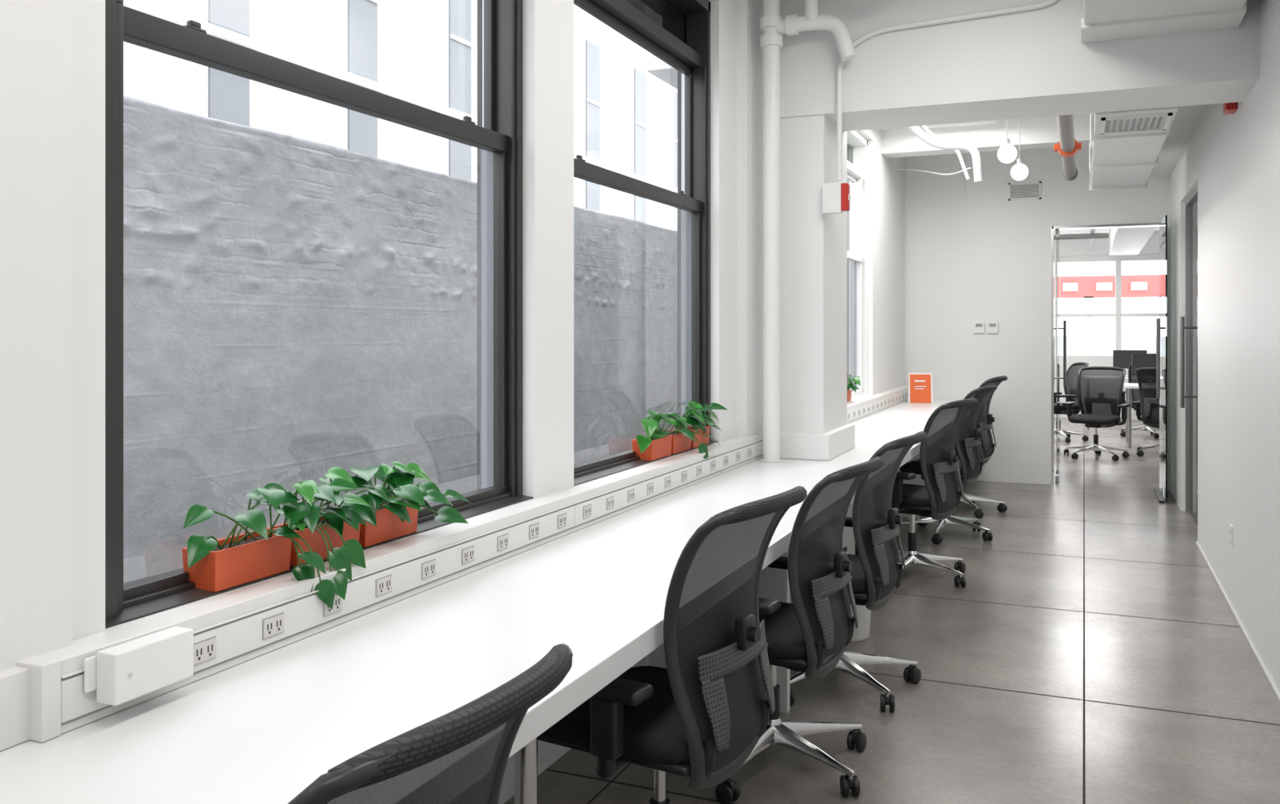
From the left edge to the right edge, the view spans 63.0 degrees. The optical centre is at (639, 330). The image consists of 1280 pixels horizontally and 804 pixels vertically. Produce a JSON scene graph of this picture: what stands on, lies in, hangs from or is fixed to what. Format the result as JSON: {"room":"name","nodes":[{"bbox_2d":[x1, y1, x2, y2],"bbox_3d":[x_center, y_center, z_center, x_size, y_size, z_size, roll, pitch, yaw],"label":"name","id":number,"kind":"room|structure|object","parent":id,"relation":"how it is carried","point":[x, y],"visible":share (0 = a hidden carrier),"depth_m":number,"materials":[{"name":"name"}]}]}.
{"room":"open-plan office","nodes":[
{"label":"open-plan office","id":0,"kind":"room"},
{"bbox_2d":[0,0,904,803],"bbox_3d":[-0.150,-0.160,3.866,0.240,3.120,13.400,0,0,23],"label":"wall","id":1,"kind":"structure","parent":0,"point":[52,52],"depth_m":1.82,"materials":[{"name":"white paint"}]},
{"bbox_2d":[105,566,293,628],"bbox_3d":[-0.853,0.517,2.028,0.083,0.016,0.491,0,0,23],"label":"stool","id":2,"kind":"object","parent":1,"relation":"attached to","point":[131,613],"depth_m":1.99,"materials":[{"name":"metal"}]},
{"bbox_2d":[182,481,334,609],"bbox_3d":[-0.770,0.461,2.178,0.225,0.273,0.339,0,0,23],"label":"pothos","id":3,"kind":"object","parent":2,"relation":"on","point":[214,565],"visible":0.93,"depth_m":2.16,"materials":[{"name":"green plant"}]},
{"bbox_2d":[105,0,522,620],"bbox_3d":[-0.731,-0.512,2.591,0.152,2.075,1.557,0,0,23],"label":"frame","id":4,"kind":"object","parent":1,"relation":"attached to","point":[508,13],"visible":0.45,"depth_m":1.93,"materials":[{"name":"brown metal"}]},
{"bbox_2d":[123,0,508,599],"bbox_3d":[-0.731,-0.365,2.615,0.080,1.750,1.457,0,0,23],"label":"sash","id":5,"kind":"object","parent":4,"relation":"in","point":[188,42],"visible":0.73,"depth_m":2.74,"materials":[{"name":"brown metal"}]},
{"bbox_2d":[362,518,453,550],"bbox_3d":[-0.599,0.517,2.626,0.083,0.016,0.401,0,0,23],"label":"stool","id":6,"kind":"object","parent":1,"relation":"attached to","point":[425,526],"depth_m":2.76,"materials":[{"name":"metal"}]},
{"bbox_2d":[266,466,390,599],"bbox_3d":[-0.703,0.451,2.361,0.206,0.261,0.358,0,0,23],"label":"pothos","id":7,"kind":"object","parent":6,"relation":"on","point":[332,532],"visible":0.94,"depth_m":2.34,"materials":[{"name":"green plant"}]},
{"bbox_2d":[349,461,473,546],"bbox_3d":[-0.571,0.424,2.631,0.237,0.194,0.423,0,0,23],"label":"pothos","id":8,"kind":"object","parent":6,"relation":"on","point":[397,517],"visible":0.91,"depth_m":2.59,"materials":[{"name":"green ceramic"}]},
{"bbox_2d":[481,149,493,488],"bbox_3d":[-0.473,-0.048,3.316,0.059,1.105,0.020,0,0,23],"label":"lining","id":9,"kind":"object","parent":1,"relation":"attached to","point":[486,156],"visible":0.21,"depth_m":3.31,"materials":[{"name":"grey"}]},
{"bbox_2d":[458,495,533,519],"bbox_3d":[-0.428,0.517,3.029,0.083,0.016,0.408,0,0,23],"label":"window sill","id":10,"kind":"structure","parent":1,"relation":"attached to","point":[500,504],"depth_m":3.09,"materials":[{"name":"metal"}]},
{"bbox_2d":[573,0,710,478],"bbox_3d":[-0.028,-0.512,4.260,0.140,2.075,1.521,0,0,23],"label":"frame","id":11,"kind":"object","parent":1,"relation":"attached to","point":[695,54],"visible":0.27,"depth_m":4.91,"materials":[{"name":"brown metal"}]},
{"bbox_2d":[573,0,702,473],"bbox_3d":[-0.032,-0.365,4.258,0.080,1.750,1.471,0,0,23],"label":"sash","id":12,"kind":"object","parent":11,"relation":"in","point":[584,171],"visible":0.64,"depth_m":4.64,"materials":[{"name":"brown metal"}]},
{"bbox_2d":[625,0,686,44],"bbox_3d":[-0.077,-1.400,4.281,0.010,0.200,1.521,0,0,23],"label":"window","id":13,"kind":"structure","parent":1,"relation":"in","point":[663,12],"depth_m":4.72,"materials":[{"name":"black glass"}]},
{"bbox_2d":[681,209,691,426],"bbox_3d":[0.228,-0.048,4.966,0.059,1.105,0.020,0,0,23],"label":"lining","id":14,"kind":"object","parent":1,"relation":"attached to","point":[686,215],"visible":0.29,"depth_m":4.96,"materials":[{"name":"grey"}]},
{"bbox_2d":[847,173,862,395],"bbox_3d":[1.284,-0.365,7.356,0.080,1.750,2.500,0,0,23],"label":"sash","id":15,"kind":"object","parent":1,"relation":"attached to","point":[854,256],"visible":0.29,"depth_m":8.48,"materials":[{"name":"white paint"}]},
{"bbox_2d":[849,260,856,391],"bbox_3d":[1.492,-0.048,7.939,0.059,1.105,1.320,0,0,23],"label":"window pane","id":16,"kind":"object","parent":15,"relation":"in","point":[852,264],"visible":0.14,"depth_m":8.53,"materials":[{"name":"grey"}]},
{"bbox_2d":[847,130,867,397],"bbox_3d":[1.288,-0.512,7.357,0.140,2.075,2.550,0,0,23],"label":"frame","id":17,"kind":"object","parent":1,"relation":"attached to","point":[859,169],"visible":0.22,"depth_m":8.49,"materials":[{"name":"white paint"}]},
{"bbox_2d":[847,394,871,402],"bbox_3d":[1.598,0.517,7.959,0.115,0.016,1.200,0,0,23],"label":"stool","id":18,"kind":"object","parent":1,"relation":"attached to","point":[860,397],"visible":0.29,"depth_m":8.12,"materials":[{"name":"white paint"}]},
{"bbox_2d":[847,374,860,401],"bbox_3d":[1.534,0.420,7.627,0.202,0.201,0.298,0,0,23],"label":"pothos","id":19,"kind":"object","parent":18,"relation":"on","point":[856,380],"visible":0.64,"depth_m":7.57,"materials":[{"name":"green plant"}]},
{"bbox_2d":[476,0,848,490],"bbox_3d":[-0.270,-0.250,3.918,0.019,6.300,13.400,0,0,23],"label":"wall","id":20,"kind":"structure","parent":0,"point":[479,2],"depth_m":3.35,"materials":[{"name":"white paint"}]},
{"bbox_2d":[756,423,854,603],"bbox_3d":[0.867,0.957,5.542,0.420,0.885,0.640,0,0,23],"label":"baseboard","id":21,"kind":"structure","parent":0,"point":[828,446],"depth_m":5.24,"materials":[{"name":"white paint"}]},
{"bbox_2d":[503,417,1279,803],"bbox_3d":[3.413,1.525,6.753,7.200,0.250,21.500,0,0,23],"label":"floor","id":22,"kind":"structure","parent":0,"point":[1090,651],"depth_m":4.12,"materials":[{"name":"concrete"}]},
{"bbox_2d":[287,643,573,803],"bbox_3d":[-0.430,0.901,1.324,0.666,0.999,0.668,0,0,25],"label":"office chair","id":23,"kind":"object","parent":22,"relation":"on","point":[460,756],"visible":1,"depth_m":1.13,"materials":[{"name":"grey plastic"}]},
{"bbox_2d":[0,398,962,803],"bbox_3d":[0.292,1.022,3.812,0.715,0.755,13.245,0,0,23],"label":"desk","id":24,"kind":"object","parent":22,"relation":"on","point":[262,729],"visible":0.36,"depth_m":2.00,"materials":[{"name":"white laminate"}]},
{"bbox_2d":[0,385,907,751],"bbox_3d":[-0.044,0.584,3.822,0.089,0.120,13.400,0,0,23],"label":"power outlet raceway","id":25,"kind":"object","parent":24,"relation":"on","point":[43,698],"visible":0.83,"depth_m":2.30,"materials":[{"name":"white paint"}]},
{"bbox_2d":[84,626,193,706],"bbox_3d":[-0.842,0.566,1.765,0.054,0.084,0.180,0,0,23],"label":"junction box","id":26,"kind":"object","parent":25,"relation":"attached to","point":[123,673],"visible":1,"depth_m":1.74,"materials":[{"name":"white paint"}]},
{"bbox_2d":[193,635,216,666],"bbox_3d":[-0.804,0.592,1.927,0.004,0.040,0.060,0,0,23],"label":"outlet","id":27,"kind":"object","parent":25,"relation":"attached to","point":[204,646],"depth_m":1.93,"materials":[{"name":"white plastic"}]},
{"bbox_2d":[262,612,284,639],"bbox_3d":[-0.733,0.592,2.092,0.004,0.040,0.060,0,0,23],"label":"outlet","id":28,"kind":"object","parent":25,"relation":"attached to","point":[273,623],"depth_m":2.09,"materials":[{"name":"white plastic"}]},
{"bbox_2d":[323,593,342,617],"bbox_3d":[-0.663,0.592,2.258,0.004,0.040,0.060,0,0,23],"label":"outlet","id":29,"kind":"object","parent":25,"relation":"attached to","point":[336,611],"depth_m":2.26,"materials":[{"name":"white plastic"}]},
{"bbox_2d":[375,574,391,597],"bbox_3d":[-0.593,0.592,2.423,0.004,0.040,0.060,0,0,23],"label":"outlet","id":30,"kind":"object","parent":25,"relation":"attached to","point":[383,582],"depth_m":2.42,"materials":[{"name":"white plastic"}]},
{"bbox_2d":[421,559,435,580],"bbox_3d":[-0.522,0.592,2.588,0.004,0.040,0.060,0,0,23],"label":"outlet","id":31,"kind":"object","parent":25,"relation":"attached to","point":[428,566],"depth_m":2.59,"materials":[{"name":"white plastic"}]},
{"bbox_2d":[461,545,474,564],"bbox_3d":[-0.452,0.592,2.754,0.004,0.040,0.060,0,0,23],"label":"outlet","id":32,"kind":"object","parent":25,"relation":"attached to","point":[467,551],"depth_m":2.75,"materials":[{"name":"white plastic"}]},
{"bbox_2d":[497,533,508,551],"bbox_3d":[-0.382,0.592,2.919,0.004,0.040,0.060,0,0,23],"label":"outlet","id":33,"kind":"object","parent":25,"relation":"attached to","point":[502,538],"depth_m":2.92,"materials":[{"name":"white plastic"}]},
{"bbox_2d":[528,522,539,539],"bbox_3d":[-0.311,0.592,3.084,0.004,0.040,0.060,0,0,23],"label":"outlet","id":34,"kind":"object","parent":25,"relation":"attached to","point":[534,527],"depth_m":3.08,"materials":[{"name":"white plastic"}]},
{"bbox_2d":[557,512,566,528],"bbox_3d":[-0.241,0.592,3.250,0.004,0.040,0.060,0,0,23],"label":"outlet","id":35,"kind":"object","parent":25,"relation":"attached to","point":[562,517],"depth_m":3.25,"materials":[{"name":"white plastic"}]},
{"bbox_2d":[582,504,591,519],"bbox_3d":[-0.171,0.592,3.415,0.004,0.040,0.060,0,0,23],"label":"outlet","id":36,"kind":"object","parent":25,"relation":"attached to","point":[587,508],"depth_m":3.41,"materials":[{"name":"white plastic"}]},
{"bbox_2d":[606,496,614,510],"bbox_3d":[-0.101,0.592,3.581,0.004,0.040,0.060,0,0,23],"label":"outlet","id":37,"kind":"object","parent":25,"relation":"attached to","point":[610,500],"depth_m":3.58,"materials":[{"name":"white plastic"}]},
{"bbox_2d":[627,488,635,502],"bbox_3d":[-0.030,0.592,3.746,0.004,0.040,0.060,0,0,23],"label":"outlet","id":38,"kind":"object","parent":25,"relation":"attached to","point":[631,492],"depth_m":3.74,"materials":[{"name":"white plastic"}]},
{"bbox_2d":[647,482,653,494],"bbox_3d":[0.040,0.592,3.911,0.004,0.040,0.060,0,0,23],"label":"outlet","id":39,"kind":"object","parent":25,"relation":"attached to","point":[650,485],"depth_m":3.91,"materials":[{"name":"white plastic"}]},
{"bbox_2d":[658,403,720,461],"bbox_3d":[0.218,0.447,4.505,0.222,0.244,0.374,0,0,23],"label":"pothos","id":40,"kind":"object","parent":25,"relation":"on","point":[680,442],"visible":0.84,"depth_m":4.50,"materials":[{"name":"green plant"}]},
{"bbox_2d":[760,0,855,462],"bbox_3d":[0.817,-0.528,5.104,0.462,2.344,0.116,0,0,17],"label":"pipe","id":41,"kind":"object","parent":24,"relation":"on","point":[772,24],"visible":1,"depth_m":5.12,"materials":[{"name":"white metal"}]},
{"bbox_2d":[906,373,933,403],"bbox_3d":[2.518,0.511,9.392,0.220,0.265,0.160,0,0,11],"label":"sign","id":42,"kind":"object","parent":24,"relation":"on","point":[920,389],"visible":1,"depth_m":9.35,"materials":[{"name":"orange paper"}]},
{"bbox_2d":[537,485,807,803],"bbox_3d":[0.044,0.886,2.560,0.700,1.029,0.686,0,0,31],"label":"office chair","id":43,"kind":"object","parent":22,"relation":"on","point":[700,717],"visible":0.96,"depth_m":2.34,"materials":[{"name":"grey plastic"}]},
{"bbox_2d":[715,456,884,803],"bbox_3d":[0.412,0.901,3.371,0.704,0.999,0.683,0,0,29],"label":"office chair","id":44,"kind":"object","parent":22,"relation":"on","point":[810,635],"visible":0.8,"depth_m":3.19,"materials":[{"name":"grey plastic"}]},
{"bbox_2d":[759,114,847,433],"bbox_3d":[0.851,-0.525,5.549,0.385,2.350,0.560,0,0,23],"label":"column","id":45,"kind":"structure","parent":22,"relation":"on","point":[814,243],"depth_m":5.28,"materials":[{"name":"white paint"}]},
{"bbox_2d":[822,182,850,213],"bbox_3d":[0.971,-0.655,5.168,0.135,0.150,0.048,0,0,23],"label":"fire alarm strobe","id":46,"kind":"object","parent":45,"relation":"attached to","point":[836,197],"visible":1,"depth_m":5.15,"materials":[{"name":"white paint"}]},
{"bbox_2d":[790,431,927,711],"bbox_3d":[0.803,0.895,4.116,0.671,1.010,0.686,0,0,-12],"label":"office chair","id":47,"kind":"object","parent":22,"relation":"on","point":[876,572],"visible":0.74,"depth_m":3.93,"materials":[{"name":"black fabric"}]},
{"bbox_2d":[850,604,871,642],"bbox_3d":[0.949,1.238,4.790,0.250,0.325,0.250,0,0,23],"label":"waste bin","id":48,"kind":"object","parent":22,"relation":"on","point":[861,633],"visible":0.15,"depth_m":4.70,"materials":[{"name":"white paint"}]},
{"bbox_2d":[891,398,977,587],"bbox_3d":[1.537,0.888,5.935,0.693,1.024,0.676,0,0,38],"label":"office chair","id":49,"kind":"object","parent":22,"relation":"on","point":[940,496],"visible":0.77,"depth_m":5.75,"materials":[{"name":"grey plastic"}]},
{"bbox_2d":[899,384,997,544],"bbox_3d":[2.071,0.883,7.144,0.684,1.034,0.670,0,0,33],"label":"office chair","id":50,"kind":"object","parent":22,"relation":"on","point":[968,437],"visible":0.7,"depth_m":6.99,"materials":[{"name":"grey plastic"}]},
{"bbox_2d":[960,375,1007,518],"bbox_3d":[2.495,0.873,8.136,0.685,1.054,0.669,0,0,33],"label":"office chair","id":51,"kind":"object","parent":22,"relation":"on","point":[984,420],"visible":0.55,"depth_m":7.97,"materials":[{"name":"grey plastic"}]},
{"bbox_2d":[1053,362,1088,443],"bbox_3d":[5.349,0.903,13.352,0.701,0.994,0.679,0,0,3],"label":"office chair","id":52,"kind":"object","parent":22,"relation":"on","point":[1070,389],"visible":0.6,"depth_m":13.34,"materials":[{"name":"black fabric"}]},
{"bbox_2d":[1062,366,1130,461],"bbox_3d":[5.024,0.903,11.560,0.679,0.994,0.690,0,0,38],"label":"office chair","id":53,"kind":"object","parent":22,"relation":"on","point":[1100,389],"visible":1,"depth_m":11.66,"materials":[{"name":"grey plastic"}]},
{"bbox_2d":[1123,382,1138,448],"bbox_3d":[6.596,1.030,12.517,1.450,0.740,0.800,0,0,23],"label":"work table","id":54,"kind":"object","parent":22,"relation":"on","point":[1128,386],"visible":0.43,"depth_m":12.45,"materials":[{"name":"white laminate"}]},
{"bbox_2d":[1131,353,1155,374],"bbox_3d":[6.207,0.470,12.693,0.440,0.380,0.160,0,0,8],"label":"monitor","id":55,"kind":"object","parent":54,"relation":"on","point":[1138,360],"visible":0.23,"depth_m":12.68,"materials":[{"name":"black plastic"}]},
{"bbox_2d":[1120,363,1159,438],"bbox_3d":[6.706,0.902,13.851,0.692,0.995,0.649,0,0,10],"label":"office chair","id":56,"kind":"object","parent":22,"relation":"on","point":[1131,378],"visible":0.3,"depth_m":13.76,"materials":[{"name":"grey plastic"}]},
{"bbox_2d":[1132,367,1159,456],"bbox_3d":[5.901,0.903,11.732,0.665,0.994,0.693,0,0,43],"label":"office chair","id":57,"kind":"object","parent":22,"relation":"on","point":[1148,407],"visible":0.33,"depth_m":11.65,"materials":[{"name":"grey plastic"}]},
{"bbox_2d":[1153,488,1164,502],"bbox_3d":[4.376,1.385,8.813,0.040,0.010,0.745,0,0,23],"label":"panel","id":58,"kind":"object","parent":22,"relation":"on","point":[1160,498],"visible":1,"depth_m":8.77,"materials":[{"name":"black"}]},
{"bbox_3d":[7.289,1.030,14.722,1.900,0.740,0.800,0,0,23],"label":"work table","id":59,"kind":"object","parent":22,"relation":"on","visible":0},
{"bbox_2d":[1113,350,1146,377],"bbox_3d":[6.969,0.470,14.868,0.440,0.380,0.160,0,0,13],"label":"monitor","id":60,"kind":"object","parent":59,"relation":"on","point":[1122,358],"visible":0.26,"depth_m":14.86,"materials":[{"name":"black plastic"}]},
{"bbox_2d":[880,113,1089,129],"bbox_3d":[2.470,-2.550,2.834,5.870,1.700,13.550,0,0,23],"label":"ceiling","id":61,"kind":"structure","parent":0,"point":[1080,113],"depth_m":8.38,"materials":[{"name":"white paint"}]},
{"bbox_2d":[897,125,982,182],"bbox_3d":[2.284,-1.344,8.145,0.940,0.733,2.430,0,0,23],"label":"conduit","id":62,"kind":"object","parent":61,"relation":"hanging from","point":[940,143],"depth_m":6.96,"materials":[{"name":"white metal"}]},
{"bbox_2d":[836,0,1057,181],"bbox_3d":[1.433,-1.222,4.831,1.105,0.964,0.273,0,0,23],"label":"conduit","id":63,"kind":"object","parent":61,"relation":"attached to","point":[1042,4],"visible":0.84,"depth_m":5.05,"materials":[{"name":"white metal"}]},
{"bbox_2d":[918,120,996,128],"bbox_3d":[2.372,-1.675,8.010,0.620,0.050,0.920,0,0,23],"label":"ceiling light","id":64,"kind":"object","parent":61,"relation":"attached to","point":[993,121],"depth_m":8.36,"materials":[{"name":"white plastic"}]},
{"bbox_2d":[881,114,1089,158],"bbox_3d":[3.140,-1.600,8.526,2.270,0.200,0.250,0,0,23],"label":"ceiling beam","id":65,"kind":"structure","parent":61,"relation":"attached to","point":[1034,133],"depth_m":8.53,"materials":[{"name":"white paint"}]},
{"bbox_2d":[997,119,1017,163],"bbox_3d":[2.492,-1.418,7.090,0.128,0.564,0.128,0,0,23],"label":"pendant lamp","id":66,"kind":"object","parent":61,"relation":"hanging from","point":[1007,153],"visible":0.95,"depth_m":7.05,"materials":[{"name":"white glass"}]},
{"bbox_2d":[1010,118,1028,180],"bbox_3d":[2.871,-1.418,7.907,0.128,0.564,0.128,0,0,23],"label":"pendant lamp","id":67,"kind":"object","parent":61,"relation":"hanging from","point":[1020,171],"visible":0.91,"depth_m":7.87,"materials":[{"name":"white glass"}]},
{"bbox_2d":[1053,114,1081,181],"bbox_3d":[2.736,-1.429,6.693,0.170,0.542,3.140,0,0,23],"label":"pipe","id":68,"kind":"object","parent":61,"relation":"hanging from","point":[1068,146],"visible":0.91,"depth_m":6.83,"materials":[{"name":"grey metal"}]},
{"bbox_2d":[1053,228,1109,250],"bbox_3d":[5.080,-1.370,13.488,1.800,0.360,7.200,0,0,23],"label":"pipes","id":69,"kind":"object","parent":61,"relation":"hanging from","point":[1091,235],"visible":0.24,"depth_m":13.79,"materials":[{"name":"grey metal"}]},
{"bbox_2d":[1108,226,1157,255],"bbox_3d":[6.178,-1.320,13.130,0.400,0.360,6.000,0,0,23],"label":"air duct","id":70,"kind":"object","parent":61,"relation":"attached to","point":[1122,241],"visible":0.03,"depth_m":13.44,"materials":[{"name":"white metal"}]},
{"bbox_2d":[1088,106,1178,191],"bbox_3d":[3.005,-1.235,6.470,0.400,0.360,2.940,0,0,23],"label":"air conditioner","id":71,"kind":"object","parent":61,"relation":"attached to","point":[1125,146],"visible":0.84,"depth_m":6.07,"materials":[{"name":"white paint"}]},
{"bbox_2d":[1100,112,1173,134],"bbox_3d":[2.548,-1.065,5.382,0.320,0.014,0.420,0,0,23],"label":"vent","id":72,"kind":"object","parent":71,"relation":"attached to","point":[1154,121],"depth_m":5.36,"materials":[{"name":"grey metal"}]},
{"bbox_2d":[1080,0,1246,42],"bbox_3d":[1.928,-1.502,3.770,0.624,0.393,1.848,0,0,23],"label":"air duct","id":73,"kind":"object","parent":61,"relation":"attached to","point":[1103,20],"visible":1,"depth_m":4.37,"materials":[{"name":"white metal"}]},
{"bbox_2d":[904,145,1169,491],"bbox_3d":[4.489,-0.150,9.284,7.200,3.100,0.200,0,0,23],"label":"wall","id":74,"kind":"structure","parent":0,"point":[973,253],"depth_m":9.67,"materials":[{"name":"white paint"}]},
{"bbox_2d":[973,322,984,333],"bbox_3d":[3.157,-0.025,9.729,0.100,0.100,0.022,0,0,23],"label":"thermostat","id":75,"kind":"object","parent":74,"relation":"attached to","point":[978,327],"visible":1,"depth_m":9.72,"materials":[{"name":"white plastic"}]},
{"bbox_2d":[986,322,998,333],"bbox_3d":[3.268,-0.025,9.682,0.100,0.100,0.022,0,0,23],"label":"thermostat","id":76,"kind":"object","parent":74,"relation":"attached to","point":[992,327],"visible":1,"depth_m":9.67,"materials":[{"name":"white plastic"}]},
{"bbox_2d":[1008,181,1040,200],"bbox_3d":[3.527,-1.280,9.577,0.280,0.160,0.012,0,0,23],"label":"air vent","id":77,"kind":"object","parent":74,"relation":"in","point":[1035,182],"visible":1,"depth_m":9.57,"materials":[{"name":"white metal"}]},
{"bbox_2d":[1056,230,1059,475],"bbox_3d":[4.009,0.230,10.020,0.010,2.320,0.860,0,0,23],"label":"glass leaf","id":78,"kind":"object","parent":74,"relation":"attached to","point":[1057,237],"visible":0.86,"depth_m":9.76,"materials":[{"name":"clear glass"}]},
{"bbox_3d":[4.165,0.470,10.312,0.050,0.016,0.016,0,0,23],"label":"standoff","id":79,"kind":"object","parent":78,"relation":"attached to","visible":0},
{"bbox_2d":[1062,320,1066,386],"bbox_3d":[4.188,0.225,10.303,0.028,0.650,0.028,0,0,23],"label":"bar","id":80,"kind":"object","parent":79,"relation":"attached to","point":[1064,322],"visible":1,"depth_m":10.29,"materials":[{"name":"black metal"}]},
{"bbox_2d":[1051,222,1159,484],"bbox_3d":[4.178,0.228,9.389,0.895,2.345,0.170,0,0,23],"label":"door frame","id":81,"kind":"structure","parent":74,"relation":"attached to","point":[1141,224],"depth_m":9.48,"materials":[{"name":"silver metal"}]},
{"bbox_2d":[1159,214,1167,502],"bbox_3d":[4.393,0.225,8.776,0.010,2.310,0.790,0,0,23],"label":"leaf","id":82,"kind":"object","parent":74,"relation":"attached to","point":[1163,224],"visible":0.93,"depth_m":8.63,"materials":[{"name":"clear glass"}]},
{"bbox_3d":[4.242,0.470,8.498,0.050,0.016,0.016,0,0,23],"label":"standoff","id":83,"kind":"object","parent":82,"relation":"attached to","visible":0},
{"bbox_2d":[1155,318,1159,398],"bbox_3d":[4.219,0.225,8.508,0.028,0.650,0.028,0,0,23],"label":"bar","id":84,"kind":"object","parent":83,"relation":"attached to","point":[1157,320],"visible":1,"depth_m":8.50,"materials":[{"name":"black metal"}]},
{"bbox_2d":[1053,231,1159,420],"bbox_3d":[3.413,-0.080,6.753,7.400,2.960,21.500,0,0,23],"label":"wall","id":85,"kind":"structure","parent":0,"point":[1100,246],"depth_m":16.64,"materials":[{"name":"white paint"}]},
{"bbox_2d":[573,440,718,485],"bbox_3d":[0.018,0.517,4.240,0.115,0.016,1.521,0,0,23],"label":"window sill","id":86,"kind":"structure","parent":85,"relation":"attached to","point":[598,474],"depth_m":3.90,"materials":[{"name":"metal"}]},
{"bbox_2d":[631,409,696,461],"bbox_3d":[0.107,0.421,4.246,0.222,0.200,0.439,0,0,23],"label":"pothos","id":87,"kind":"object","parent":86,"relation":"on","point":[656,445],"visible":0.99,"depth_m":4.20,"materials":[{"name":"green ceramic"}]},
{"bbox_2d":[676,400,727,448],"bbox_3d":[0.289,0.419,4.738,0.171,0.203,0.374,0,0,23],"label":"pothos","id":88,"kind":"object","parent":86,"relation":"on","point":[701,438],"visible":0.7,"depth_m":4.73,"materials":[{"name":"green plant"}]},
{"bbox_2d":[1053,253,1159,355],"bbox_3d":[7.571,-0.400,16.536,7.280,1.600,0.120,0,0,23],"label":"mullions","id":89,"kind":"object","parent":85,"relation":"attached to","point":[1100,258],"visible":0.17,"depth_m":16.49,"materials":[{"name":"white paint"}]},
{"bbox_2d":[1195,541,1279,702],"bbox_3d":[1.527,1.396,1.845,0.012,0.008,10.990,0,0,23],"label":"trim","id":90,"kind":"structure","parent":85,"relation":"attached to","point":[1268,676],"depth_m":4.85,"materials":[{"name":"grey paint"}]},
{"bbox_2d":[1053,226,1159,234],"bbox_3d":[6.063,-2.225,12.988,7.200,1.350,7.950,0,0,23],"label":"ceiling","id":91,"kind":"structure","parent":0,"point":[1097,230],"depth_m":16.33,"materials":[{"name":"white paint"}]},
{"bbox_2d":[1169,0,1279,693],"bbox_3d":[2.078,-0.150,2.920,0.160,3.100,13.400,0,0,23],"label":"wall","id":92,"kind":"structure","parent":0,"point":[1233,160],"depth_m":5.17,"materials":[{"name":"white paint"}]},
{"bbox_2d":[758,0,1259,131],"bbox_3d":[1.703,-1.390,5.144,2.270,0.620,0.500,0,0,23],"label":"ceiling beam","id":93,"kind":"structure","parent":92,"relation":"attached to","point":[1034,63],"depth_m":4.95,"materials":[{"name":"white paint"}]},
{"bbox_2d":[1149,104,1209,177],"bbox_3d":[3.657,-1.525,7.057,0.170,0.350,4.550,0,0,23],"label":"soffit","id":94,"kind":"structure","parent":92,"relation":"attached to","point":[1186,120],"depth_m":7.31,"materials":[{"name":"white paint"}]},
{"bbox_2d":[1185,186,1197,512],"bbox_3d":[3.993,0.200,7.479,0.060,2.400,1.310,0,0,23],"label":"frame","id":95,"kind":"object","parent":92,"relation":"attached to","point":[1193,195],"visible":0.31,"depth_m":8.05,"materials":[{"name":"silver metal"}]},
{"bbox_2d":[1189,196,1197,524],"bbox_3d":[3.993,0.215,7.479,0.010,2.350,1.230,0,0,23],"label":"leaf","id":96,"kind":"object","parent":92,"relation":"attached to","point":[1193,206],"visible":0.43,"depth_m":7.70,"materials":[{"name":"clear glass"}]},
{"bbox_2d":[1184,395,1197,398],"bbox_3d":[3.906,0.470,7.413,0.100,0.016,0.016,0,0,23],"label":"standoff","id":97,"kind":"object","parent":96,"relation":"attached to","point":[1189,397],"visible":0.65,"depth_m":7.41,"materials":[{"name":"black metal"}]},
{"bbox_2d":[1180,316,1184,408],"bbox_3d":[3.860,0.225,7.433,0.028,0.650,0.028,0,0,23],"label":"bar","id":98,"kind":"object","parent":97,"relation":"attached to","point":[1182,318],"visible":1,"depth_m":7.42,"materials":[{"name":"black metal"}]},
{"bbox_2d":[1222,102,1237,114],"bbox_3d":[2.909,-1.145,5.164,0.065,0.130,0.120,0,0,23],"label":"fire alarm strobe","id":99,"kind":"object","parent":92,"relation":"attached to","point":[1228,108],"visible":0.26,"depth_m":5.11,"materials":[{"name":"red plastic"}]},
{"bbox_2d":[1230,524,1233,549],"bbox_3d":[2.993,1.042,5.288,0.008,0.115,0.075,0,0,23],"label":"wall outlet","id":100,"kind":"object","parent":92,"relation":"attached to","point":[1231,526],"visible":1,"depth_m":5.27,"materials":[{"name":"white plastic"}]},
{"label":"outside","id":101,"kind":"structure","parent":0,"visible":0},
{"bbox_2d":[1053,275,1159,355],"bbox_3d":[9.288,0.345,17.827,9.150,2.610,0.120,0,0,23],"label":"storefront","id":102,"kind":"object","parent":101,"point":[1087,287],"visible":0.22,"depth_m":18.30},
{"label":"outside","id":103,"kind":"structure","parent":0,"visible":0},
{"bbox_3d":[-3.990,2.950,8.215,10.230,0.100,24.000,0,0,23],"label":"ground","id":104,"kind":"structure","parent":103,"visible":0},
{"bbox_2d":[123,95,677,583],"bbox_3d":[-1.825,0.981,5.122,0.434,3.837,18.000,0,0,23],"label":"wall","id":105,"kind":"structure","parent":104,"relation":"on","point":[295,310],"depth_m":5.11,"materials":[{"name":"grey concrete"}]},
{"bbox_2d":[123,0,677,230],"bbox_3d":[-3.773,-2.350,14.643,0.400,10.500,36.000,0,0,23],"label":"facade","id":106,"kind":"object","parent":104,"relation":"on","point":[269,20],"visible":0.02,"depth_m":14.68,"materials":[{"name":"white"}]},
{"bbox_2d":[208,0,677,231],"bbox_3d":[-4.221,-1.850,13.040,0.030,7.700,27.000,0,0,23],"label":"windows","id":107,"kind":"structure","parent":106,"relation":"in","point":[228,94],"depth_m":16.07,"materials":[{"name":"glass"}]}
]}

